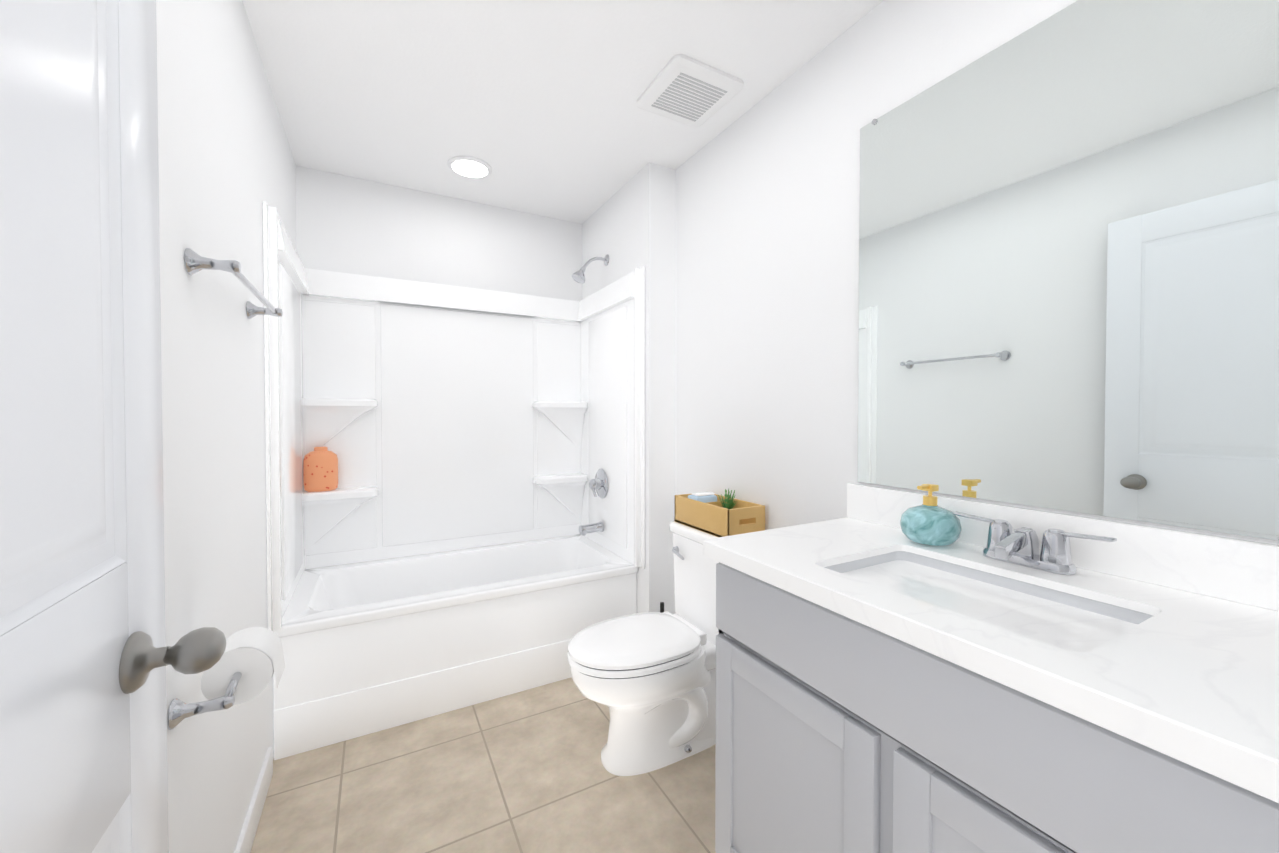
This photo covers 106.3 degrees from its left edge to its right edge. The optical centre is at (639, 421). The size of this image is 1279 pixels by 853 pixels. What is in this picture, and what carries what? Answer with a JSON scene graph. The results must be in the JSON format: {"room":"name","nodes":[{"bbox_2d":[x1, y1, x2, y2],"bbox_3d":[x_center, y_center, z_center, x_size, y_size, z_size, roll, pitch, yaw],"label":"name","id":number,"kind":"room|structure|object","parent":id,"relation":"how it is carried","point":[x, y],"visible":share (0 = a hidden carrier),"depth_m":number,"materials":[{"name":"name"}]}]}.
{"room":"bathroom","nodes":[
{"label":"bathroom","id":0,"kind":"room"},
{"bbox_2d":[156,0,296,852],"bbox_3d":[-1.018,0.002,1.043,0.100,2.500,3.230,0,1,-29],"label":"wall","id":1,"kind":"structure","parent":0,"point":[227,165],"depth_m":1.15,"materials":[{"name":"white paint"}]},
{"bbox_2d":[167,627,284,729],"bbox_3d":[-0.847,0.521,1.001,0.152,0.117,0.201,0,1,-29],"label":"paper holder","id":2,"kind":"object","parent":1,"relation":"attached to","point":[247,665],"visible":0.98,"depth_m":0.98,"materials":[{"name":"white paper"}]},
{"bbox_2d":[184,248,282,318],"bbox_3d":[-1.027,-0.336,1.249,0.086,0.054,0.584,0,1,-29],"label":"towel rail","id":3,"kind":"object","parent":1,"relation":"attached to","point":[194,262],"visible":1,"depth_m":1.02,"materials":[{"name":"silver metal"}]},
{"bbox_2d":[234,746,272,852],"bbox_3d":[-0.800,1.206,0.781,0.013,0.100,2.070,0,1,-29],"label":"baseboard","id":4,"kind":"structure","parent":1,"relation":"attached to","point":[249,829],"depth_m":1.44,"materials":[{"name":"white paint"}]},
{"bbox_2d":[296,166,581,300],"bbox_3d":[-1.105,-0.024,2.780,1.620,2.500,0.100,0,1,-29],"label":"wall","id":5,"kind":"structure","parent":0,"point":[350,225],"depth_m":2.67,"materials":[{"name":"white paint"}]},
{"bbox_2d":[250,677,715,852],"bbox_3d":[-0.241,1.296,1.489,1.873,0.100,3.230,0,1,-29],"label":"floor","id":6,"kind":"structure","parent":0,"point":[525,771],"depth_m":1.61,"materials":[{"name":"tile"}]},
{"bbox_2d":[273,534,637,759],"bbox_3d":[-0.853,0.986,2.439,1.514,0.490,0.761,0,1,-29],"label":"bathtub","id":7,"kind":"object","parent":6,"relation":"on","point":[370,647],"visible":0.85,"depth_m":2.09,"materials":[{"name":"white ceramic"}]},
{"bbox_2d":[263,202,644,630],"bbox_3d":[-0.836,-0.015,2.394,1.516,1.510,0.833,0,1,-29],"label":"tub surround","id":8,"kind":"object","parent":7,"relation":"on","point":[434,417],"visible":1,"depth_m":2.60,"materials":[{"name":"white plastic"}]},
{"bbox_2d":[303,447,337,491],"bbox_3d":[-1.573,0.233,2.369,0.144,0.216,0.089,0,1,-29],"label":"bottle","id":9,"kind":"object","parent":8,"relation":"on","point":[320,468],"visible":1,"depth_m":2.33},
{"bbox_2d":[567,521,718,775],"bbox_3d":[0.088,0.840,1.839,0.749,0.800,0.434,0,1,-29],"label":"toilet","id":10,"kind":"object","parent":6,"relation":"on","point":[648,679],"visible":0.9,"depth_m":1.73,"materials":[{"name":"white ceramic"}]},
{"bbox_2d":[674,489,764,536],"bbox_3d":[0.322,0.354,1.966,0.184,0.164,0.370,0,1,-29],"label":"crate","id":11,"kind":"object","parent":10,"relation":"on","point":[714,514],"visible":0.98,"depth_m":1.89,"materials":[{"name":"brown wood"}]},
{"bbox_2d":[660,602,663,612],"bbox_3d":[0.108,1.048,2.287,0.096,0.369,0.096,0,1,-29],"label":"toilet brush","id":12,"kind":"object","parent":6,"relation":"on","point":[661,607],"visible":0.02,"depth_m":2.28,"materials":[{"name":"black plastic"}]},
{"bbox_2d":[703,483,1278,852],"bbox_3d":[0.660,0.729,0.965,0.586,1.048,0.995,0,1,-29],"label":"bathroom vanity","id":13,"kind":"object","parent":6,"relation":"on","point":[884,684],"visible":0.98,"depth_m":0.81,"materials":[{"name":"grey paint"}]},
{"bbox_2d":[900,484,961,545],"bbox_3d":[0.739,0.234,1.221,0.136,0.148,0.136,0,1,-29],"label":"soap dispenser","id":14,"kind":"object","parent":13,"relation":"on","point":[929,521],"visible":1,"depth_m":1.18,"materials":[{"name":"teal glass"}]},
{"bbox_2d":[953,511,1116,574],"bbox_3d":[0.810,0.267,1.030,0.148,0.089,0.294,0,1,-29],"label":"faucet","id":15,"kind":"object","parent":13,"relation":"on","point":[1018,546],"visible":1,"depth_m":1.01,"materials":[{"name":"silver metal"}]},
{"bbox_2d":[242,0,882,223],"bbox_3d":[-0.241,-1.304,1.450,1.873,0.100,3.230,0,1,-29],"label":"ceiling","id":16,"kind":"structure","parent":0,"point":[532,104],"depth_m":1.77,"materials":[{"name":"white paint"}]},
{"bbox_2d":[447,156,491,178],"bbox_3d":[-0.845,-1.262,2.391,0.210,0.011,0.210,0,1,-29],"label":"recessed light","id":17,"kind":"object","parent":16,"relation":"in","point":[470,167],"visible":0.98,"depth_m":2.37,"materials":[{"name":"white paint"}]},
{"bbox_2d":[637,54,743,126],"bbox_3d":[0.188,-1.248,1.840,0.310,0.023,0.310,0,1,-29],"label":"ceiling vent","id":18,"kind":"object","parent":16,"relation":"in","point":[686,90],"visible":1,"depth_m":1.80,"materials":[{"name":"white plastic"}]},
{"bbox_2d":[582,162,675,613],"bbox_3d":[-0.075,-0.025,2.850,0.253,2.500,0.970,0,1,-29],"label":"wall","id":19,"kind":"structure","parent":0,"point":[629,227],"depth_m":2.41,"materials":[{"name":"white paint"}]},
{"bbox_2d":[572,254,608,535],"bbox_3d":[-0.283,-0.159,2.739,0.215,1.613,0.172,0,1,-29],"label":"shower fixtures","id":20,"kind":"object","parent":19,"relation":"attached to","point":[599,483],"visible":1,"depth_m":2.73,"materials":[{"name":"silver metal"}]},
{"bbox_2d":[675,0,1278,613],"bbox_3d":[0.770,-0.004,1.471,0.100,2.500,2.260,0,1,-29],"label":"wall","id":21,"kind":"structure","parent":0,"point":[767,306],"depth_m":1.74,"materials":[{"name":"white paint"}]},
{"bbox_2d":[858,0,1278,539],"bbox_3d":[0.919,-0.355,1.077,0.010,1.102,0.966,0,1,-29],"label":"mirror","id":22,"kind":"object","parent":21,"relation":"attached to","point":[1069,258],"visible":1,"depth_m":1.02,"materials":[{"name":"clear glass"}]},
{"bbox_3d":[0.454,0.015,0.205,1.673,2.500,0.115,0,1,-29],"label":"wall","id":23,"kind":"structure","parent":0,"visible":0},
{"bbox_2d":[0,0,225,852],"bbox_3d":[-0.431,0.192,0.296,0.131,2.118,0.862,0,1,-29],"label":"door","id":24,"kind":"structure","parent":23,"relation":"in","point":[87,656],"depth_m":0.48,"materials":[{"name":"white paint"}]}
]}

